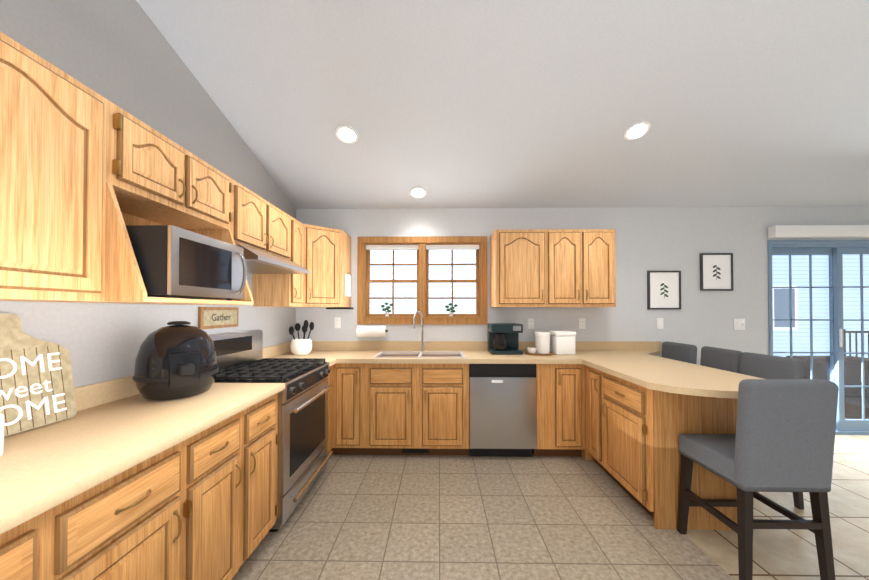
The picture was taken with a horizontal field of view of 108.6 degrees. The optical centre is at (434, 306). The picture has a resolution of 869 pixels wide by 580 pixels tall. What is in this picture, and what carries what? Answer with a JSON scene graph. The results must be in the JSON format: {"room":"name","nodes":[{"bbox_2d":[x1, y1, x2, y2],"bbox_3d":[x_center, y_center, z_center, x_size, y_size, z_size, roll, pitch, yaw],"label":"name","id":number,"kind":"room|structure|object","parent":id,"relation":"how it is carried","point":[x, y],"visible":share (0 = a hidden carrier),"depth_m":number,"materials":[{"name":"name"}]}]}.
{"room":"kitchen","nodes":[
{"label":"kitchen","id":0,"kind":"room"},
{"bbox_2d":[0,0,295,387],"bbox_3d":[-1.669,-0.822,0.107,0.150,4.351,7.060,0,-1,1],"label":"wall","id":1,"kind":"structure","parent":0,"point":[123,54],"depth_m":1.59,"materials":[{"name":"paint"}]},
{"bbox_2d":[0,32,119,303],"bbox_3d":[-1.411,-0.413,0.931,0.337,0.777,0.534,0,-1,1],"label":"upper cabinet","id":2,"kind":"object","parent":1,"relation":"attached to","point":[87,174],"depth_m":1.02,"materials":[{"name":"brown wood"}]},
{"bbox_2d":[120,108,235,231],"bbox_3d":[-1.402,-0.634,1.557,0.337,0.320,0.711,0,-1,1],"label":"upper cabinet","id":3,"kind":"object","parent":1,"relation":"attached to","point":[162,182],"depth_m":1.51,"materials":[{"name":"brown wood"}]},
{"bbox_2d":[125,225,246,299],"bbox_3d":[-1.190,-0.180,1.464,0.411,0.285,0.454,0,-1,1],"label":"microwave","id":4,"kind":"object","parent":3,"relation":"in","point":[174,261],"visible":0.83,"depth_m":1.31,"materials":[{"name":"silver metal"}]},
{"bbox_2d":[74,343,290,410],"bbox_3d":[-1.577,0.392,0.392,0.020,0.100,6.158,0,-1,1],"label":"backsplash","id":5,"kind":"structure","parent":1,"relation":"attached to","point":[88,395],"depth_m":1.50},
{"bbox_2d":[198,307,238,328],"bbox_3d":[-1.551,0.077,2.261,0.019,0.150,0.390,0,-1,1],"label":"gather sign","id":6,"kind":"object","parent":1,"relation":"attached to","point":[215,317],"visible":1,"depth_m":2.22,"materials":[{"name":"brown wood"}]},
{"bbox_2d":[195,182,295,262],"bbox_3d":[-1.391,-0.587,2.292,0.337,0.399,0.758,0,-1,1],"label":"upper cabinet","id":7,"kind":"object","parent":1,"relation":"attached to","point":[262,226],"depth_m":2.21,"materials":[{"name":"brown wood"}]},
{"bbox_2d":[235,244,308,273],"bbox_3d":[-1.316,-0.332,2.288,0.488,0.099,0.754,0,-1,1],"label":"range hood","id":8,"kind":"object","parent":1,"relation":"attached to","point":[259,262],"visible":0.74,"depth_m":2.21,"materials":[{"name":"silver metal"}]},
{"bbox_2d":[248,220,303,306],"bbox_3d":[-1.384,-0.392,2.794,0.337,0.777,0.250,0,-1,1],"label":"upper cabinet","id":9,"kind":"object","parent":1,"relation":"attached to","point":[269,290],"depth_m":2.67,"materials":[{"name":"brown wood"}]},
{"bbox_2d":[304,224,350,306],"bbox_3d":[-1.237,-0.388,3.196,0.618,0.777,0.557,0,-1,1],"label":"upper cabinet","id":10,"kind":"object","parent":1,"relation":"attached to","point":[327,251],"depth_m":3.03,"materials":[{"name":"brown wood"}]},
{"bbox_2d":[326,307,352,308],"bbox_3d":[-1.012,0.015,3.344,0.250,0.022,0.150,0,-1,1],"label":"under-cabinet light","id":11,"kind":"object","parent":10,"relation":"attached to","point":[339,307],"visible":1,"depth_m":3.27,"materials":[{"name":"black"}]},
{"bbox_2d":[345,273,350,296],"bbox_3d":[-0.911,-0.237,3.305,0.028,0.251,0.190,0,-1,1],"label":"hanging towel","id":12,"kind":"object","parent":10,"relation":"hanging from","point":[347,285],"visible":0.98,"depth_m":3.29,"materials":[{"name":"white fabric"}]},
{"bbox_2d":[136,0,868,208],"bbox_3d":[2.181,-2.105,0.066,7.850,2.026,7.060,0,-1,1],"label":"ceiling","id":13,"kind":"structure","parent":0,"point":[530,103],"depth_m":2.17,"materials":[{"name":"paint"}]},
{"bbox_2d":[336,125,357,143],"bbox_3d":[-0.694,-1.369,2.481,0.176,0.056,0.173,0,-1,1],"label":"recessed light","id":14,"kind":"object","parent":13,"relation":"in","point":[347,134],"visible":1,"depth_m":2.47,"materials":[{"name":"white"}]},
{"bbox_2d":[410,187,426,197],"bbox_3d":[-0.165,-1.168,3.187,0.176,0.056,0.173,0,-1,1],"label":"recessed light","id":15,"kind":"object","parent":13,"relation":"in","point":[418,192],"visible":0.98,"depth_m":3.17,"materials":[{"name":"white"}]},
{"bbox_2d":[624,121,649,139],"bbox_3d":[1.578,-1.373,2.436,0.176,0.056,0.173,0,-1,1],"label":"recessed light","id":16,"kind":"object","parent":13,"relation":"in","point":[637,130],"visible":1,"depth_m":2.42,"materials":[{"name":"white"}]},
{"bbox_2d":[232,435,868,579],"bbox_3d":[2.181,1.403,0.027,7.850,0.100,7.060,0,-1,1],"label":"floor","id":17,"kind":"structure","parent":0,"point":[412,517],"depth_m":1.92,"materials":[{"name":"tile"}]},
{"bbox_2d":[0,507,63,579],"bbox_3d":[-1.265,0.921,0.561,0.640,0.874,0.417,0,-1,1],"label":"base cabinet","id":18,"kind":"object","parent":17,"relation":"on","point":[34,551],"depth_m":0.75,"materials":[{"name":"brown wood"}]},
{"bbox_2d":[64,439,195,579],"bbox_3d":[-1.259,0.926,0.977,0.640,0.874,0.416,0,-1,1],"label":"base cabinet","id":19,"kind":"object","parent":17,"relation":"on","point":[119,479],"depth_m":1.00,"materials":[{"name":"brown wood"}]},
{"bbox_2d":[0,383,284,534],"bbox_3d":[-1.267,0.453,-0.398,0.663,0.039,4.590,0,-1,1],"label":"countertop","id":20,"kind":"structure","parent":19,"relation":"on","point":[44,468],"depth_m":1.04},
{"bbox_2d":[0,413,3,456],"bbox_3d":[-1.332,0.380,0.914,0.084,0.135,0.084,0,-1,1],"label":"candle","id":21,"kind":"object","parent":20,"relation":"on","point":[1,434],"visible":1,"depth_m":0.94,"materials":[{"name":"white wax"}]},
{"bbox_2d":[0,314,76,436],"bbox_3d":[-1.511,0.237,1.117,0.075,0.423,0.346,0,-1,1],"label":"sign board","id":22,"kind":"object","parent":20,"relation":"on","point":[36,385],"visible":0.98,"depth_m":1.16,"materials":[{"name":"brown wood"}]},
{"bbox_2d":[133,321,218,400],"bbox_3d":[-1.326,0.264,1.626,0.355,0.381,0.344,0,-1,1],"label":"air fryer","id":23,"kind":"object","parent":20,"relation":"on","point":[176,360],"visible":1,"depth_m":1.50,"materials":[{"name":"black plastic"}]},
{"bbox_2d":[192,395,277,579],"bbox_3d":[-1.251,0.932,1.539,0.640,0.874,0.707,0,-1,1],"label":"base cabinet","id":24,"kind":"object","parent":17,"relation":"on","point":[237,460],"depth_m":1.47,"materials":[{"name":"brown wood"}]},
{"bbox_2d":[209,330,332,531],"bbox_3d":[-1.189,0.784,2.274,0.686,1.185,0.754,0,-1,1],"label":"range","id":25,"kind":"object","parent":17,"relation":"on","point":[303,456],"visible":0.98,"depth_m":2.16,"materials":[{"name":"silver metal"}]},
{"bbox_2d":[326,367,331,452],"bbox_3d":[-1.244,0.945,2.757,0.618,0.874,0.206,0,-1,1],"label":"base cabinet","id":26,"kind":"object","parent":17,"relation":"on","point":[329,446],"depth_m":2.81,"materials":[{"name":"brown wood"}]},
{"bbox_2d":[336,367,363,454],"bbox_3d":[-0.762,0.949,3.143,0.265,0.874,0.620,0,-1,1],"label":"base cabinet","id":27,"kind":"object","parent":17,"relation":"on","point":[349,380],"depth_m":2.84,"materials":[{"name":"brown wood"}]},
{"bbox_2d":[364,363,419,454],"bbox_3d":[-0.391,0.949,3.138,0.476,0.874,0.620,0,-1,1],"label":"base cabinet","id":28,"kind":"object","parent":17,"relation":"on","point":[391,390],"depth_m":2.83,"materials":[{"name":"brown wood"}]},
{"bbox_2d":[420,363,468,454],"bbox_3d":[0.082,0.949,3.131,0.472,0.874,0.620,0,-1,1],"label":"base cabinet","id":29,"kind":"object","parent":17,"relation":"on","point":[444,387],"depth_m":2.83,"materials":[{"name":"brown wood"}]},
{"bbox_2d":[469,364,536,456],"bbox_3d":[0.623,0.951,3.108,0.602,0.870,0.594,0,-1,1],"label":"dishwasher","id":30,"kind":"object","parent":17,"relation":"on","point":[502,409],"visible":0.98,"depth_m":2.81,"materials":[{"name":"silver metal"}]},
{"bbox_2d":[532,399,583,457],"bbox_3d":[1.147,0.949,3.117,0.437,0.874,0.618,0,-1,1],"label":"base cabinet","id":31,"kind":"object","parent":17,"relation":"on","point":[560,422],"depth_m":2.82,"materials":[{"name":"brown wood"}]},
{"bbox_2d":[584,399,599,465],"bbox_3d":[1.648,0.944,2.661,0.622,0.874,0.315,0,-1,1],"label":"base cabinet","id":32,"kind":"object","parent":17,"relation":"on","point":[590,453],"depth_m":2.70,"materials":[{"name":"brown wood"}]},
{"bbox_2d":[596,399,737,529],"bbox_3d":[1.641,0.939,2.217,0.622,0.874,0.573,0,-1,1],"label":"base cabinet","id":33,"kind":"object","parent":17,"relation":"on","point":[637,440],"depth_m":1.94,"materials":[{"name":"brown wood"}]},
{"bbox_2d":[272,351,762,398],"bbox_3d":[0.448,0.484,2.572,4.008,0.043,1.738,0,-1,1],"label":"countertop","id":34,"kind":"structure","parent":33,"relation":"on","point":[584,374],"depth_m":2.79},
{"bbox_2d":[289,320,313,354],"bbox_3d":[-1.326,0.299,3.111,0.212,0.344,0.204,0,-1,1],"label":"utensil crock","id":35,"kind":"object","parent":34,"relation":"on","point":[300,346],"visible":1,"depth_m":3.06,"materials":[{"name":"white ceramic"}]},
{"bbox_2d":[372,351,465,357],"bbox_3d":[-0.142,0.567,3.091,0.863,0.198,0.436,0,-1,1],"label":"sink","id":36,"kind":"object","parent":34,"relation":"in","point":[380,354],"depth_m":3.25,"materials":[{"name":"silver metal"}]},
{"bbox_2d":[412,311,431,350],"bbox_3d":[-0.135,0.255,3.218,0.168,0.428,0.188,0,-1,1],"label":"faucet","id":37,"kind":"object","parent":34,"relation":"on","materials":[{"name":"silver metal"}]},
{"bbox_2d":[487,323,522,354],"bbox_3d":[0.716,0.322,3.220,0.322,0.300,0.282,0,-1,1],"label":"coffee maker","id":38,"kind":"object","parent":34,"relation":"on","point":[502,338],"visible":0.98,"depth_m":3.12,"materials":[{"name":"teal"}]},
{"bbox_2d":[524,331,552,355],"bbox_3d":[1.046,0.362,3.135,0.280,0.219,0.280,0,-1,1],"label":"tray","id":39,"kind":"object","parent":34,"relation":"on","point":[542,344],"visible":1,"depth_m":3.09,"materials":[{"name":"white ceramic"}]},
{"bbox_2d":[527,347,536,353],"bbox_3d":[0.965,0.434,3.091,0.096,0.055,0.096,0,-1,1],"label":"bowl","id":40,"kind":"object","parent":39,"relation":"on","point":[531,350],"depth_m":3.06,"materials":[{"name":"white ceramic"}]},
{"bbox_2d":[535,331,549,353],"bbox_3d":[1.091,0.358,3.160,0.150,0.210,0.150,0,-1,1],"label":"canister","id":41,"kind":"object","parent":39,"relation":"on","point":[542,339],"depth_m":3.10,"materials":[{"name":"white ceramic"}]},
{"bbox_2d":[549,331,575,354],"bbox_3d":[1.296,0.359,3.167,0.200,0.225,0.200,0,-1,1],"label":"canister","id":42,"kind":"object","parent":34,"relation":"on","point":[562,342],"visible":0.96,"depth_m":3.07,"materials":[{"name":"white ceramic"}]},
{"bbox_2d":[662,341,696,363],"bbox_3d":[2.309,0.877,3.187,0.476,1.019,0.408,0,-1,1],"label":"stool","id":43,"kind":"object","parent":17,"relation":"on","point":[683,352],"visible":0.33,"depth_m":3.13,"materials":[{"name":"grey fabric"}]},
{"bbox_2d":[700,346,742,372],"bbox_3d":[2.327,0.873,2.751,0.482,1.019,0.415,0,-1,1],"label":"stool","id":44,"kind":"object","parent":17,"relation":"on","point":[721,359],"visible":0.27,"depth_m":2.70,"materials":[{"name":"grey fabric"}]},
{"bbox_2d":[677,379,838,579],"bbox_3d":[1.700,0.861,1.688,0.428,1.019,0.463,0,-1,1],"label":"stool","id":45,"kind":"object","parent":17,"relation":"on","point":[782,439],"visible":0.98,"depth_m":1.49,"materials":[{"name":"grey fabric"}]},
{"bbox_2d":[739,352,803,509],"bbox_3d":[2.307,0.868,2.313,0.463,1.019,0.393,0,-1,-3],"label":"stool","id":46,"kind":"object","parent":17,"relation":"on","point":[763,366],"visible":0.23,"depth_m":2.26,"materials":[{"name":"grey fabric"}]},
{"bbox_2d":[296,206,868,364],"bbox_3d":[2.231,0.148,3.496,7.550,2.485,0.150,0,-1,1],"label":"wall","id":47,"kind":"structure","parent":0,"point":[681,239],"depth_m":3.43,"materials":[{"name":"paint"}]},
{"bbox_2d":[334,317,340,327],"bbox_3d":[-1.075,0.175,3.462,0.070,0.120,0.008,0,-1,1],"label":"switch plate","id":48,"kind":"object","parent":47,"relation":"attached to","point":[337,322],"visible":1,"depth_m":3.46,"materials":[{"name":"white plastic"}]},
{"bbox_2d":[356,326,387,336],"bbox_3d":[-0.678,0.261,3.386,0.325,0.120,0.148,0,-1,1],"label":"paper towel","id":49,"kind":"object","parent":47,"relation":"attached to","point":[371,331],"visible":0.96,"depth_m":3.32,"materials":[{"name":"white paper"}]},
{"bbox_2d":[357,236,487,323],"bbox_3d":[-0.134,-0.292,3.501,1.434,0.969,0.142,0,-1,1],"label":"kitchen window","id":50,"kind":"structure","parent":47,"relation":"in","point":[422,246],"depth_m":3.47,"materials":[{"name":"brown wood"}]},
{"bbox_2d":[312,341,659,350],"bbox_3d":[0.471,0.426,3.431,3.988,0.100,0.020,0,-1,1],"label":"backsplash","id":51,"kind":"structure","parent":47,"relation":"attached to","point":[316,345],"depth_m":3.42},
{"bbox_2d":[490,229,547,306],"bbox_3d":[0.866,-0.387,3.275,0.507,0.777,0.338,0,-1,1],"label":"upper cabinet","id":52,"kind":"object","parent":47,"relation":"attached to","point":[518,257],"depth_m":3.11,"materials":[{"name":"brown wood"}]},
{"bbox_2d":[528,318,533,328],"bbox_3d":[1.060,0.182,3.431,0.070,0.115,0.008,0,-1,1],"label":"switch plate","id":53,"kind":"object","parent":47,"relation":"attached to","point":[530,323],"visible":1,"depth_m":3.43,"materials":[{"name":"white plastic"}]},
{"bbox_2d":[548,229,615,306],"bbox_3d":[1.463,-0.387,3.267,0.687,0.777,0.338,0,-1,1],"label":"upper cabinet","id":54,"kind":"object","parent":47,"relation":"attached to","point":[581,262],"depth_m":3.10,"materials":[{"name":"brown wood"}]},
{"bbox_2d":[579,318,585,328],"bbox_3d":[1.620,0.182,3.423,0.070,0.115,0.008,0,-1,1],"label":"switch plate","id":55,"kind":"object","parent":47,"relation":"attached to","point":[582,323],"visible":1,"depth_m":3.42,"materials":[{"name":"white plastic"}]},
{"bbox_2d":[657,318,662,328],"bbox_3d":[2.465,0.179,3.408,0.070,0.120,0.014,0,-1,1],"label":"switch plate","id":56,"kind":"object","parent":47,"relation":"attached to","point":[659,323],"visible":1,"depth_m":3.41,"materials":[{"name":"white plastic"}]},
{"bbox_2d":[647,271,680,308],"bbox_3d":[2.506,-0.184,3.407,0.352,0.422,0.022,0,-1,1],"label":"picture frame","id":57,"kind":"object","parent":47,"relation":"attached to","point":[663,289],"visible":1,"depth_m":3.41,"materials":[{"name":"grey paper"}]},
{"bbox_2d":[700,253,733,290],"bbox_3d":[3.071,-0.381,3.401,0.342,0.408,0.022,0,-1,1],"label":"picture frame","id":58,"kind":"object","parent":47,"relation":"attached to","point":[716,271],"visible":0.98,"depth_m":3.40,"materials":[{"name":"grey"}]},
{"bbox_2d":[734,319,744,329],"bbox_3d":[3.320,0.189,3.396,0.120,0.120,0.014,0,-1,1],"label":"switch plate","id":59,"kind":"object","parent":47,"relation":"attached to","point":[739,324],"visible":1,"depth_m":3.40,"materials":[{"name":"white plastic"}]},
{"bbox_2d":[767,225,868,434],"bbox_3d":[4.475,0.262,3.405,1.700,2.255,0.225,0,-1,1],"label":"door frame","id":60,"kind":"structure","parent":47,"relation":"attached to","point":[834,250],"depth_m":3.44,"materials":[{"name":"blue plastic"}]},
{"label":"outside","id":61,"kind":"structure","parent":0,"visible":0},
{"bbox_2d":[370,250,868,357],"bbox_3d":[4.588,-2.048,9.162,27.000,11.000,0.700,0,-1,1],"label":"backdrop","id":62,"kind":"structure","parent":61,"point":[779,270],"depth_m":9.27,"materials":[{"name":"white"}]},
{"bbox_2d":[845,397,868,418],"bbox_3d":[7.074,1.488,4.716,8.900,0.112,2.440,0,-1,1],"label":"deck","id":63,"kind":"object","parent":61,"point":[850,410],"depth_m":4.40,"materials":[{"name":"brown wood"}]},
{"bbox_2d":[786,329,868,396],"bbox_3d":[8.850,0.931,6.167,5.210,1.024,2.500,0,-1,1],"label":"railing","id":64,"kind":"object","parent":63,"relation":"on","point":[847,380],"depth_m":4.96,"materials":[{"name":"black"}]}
]}

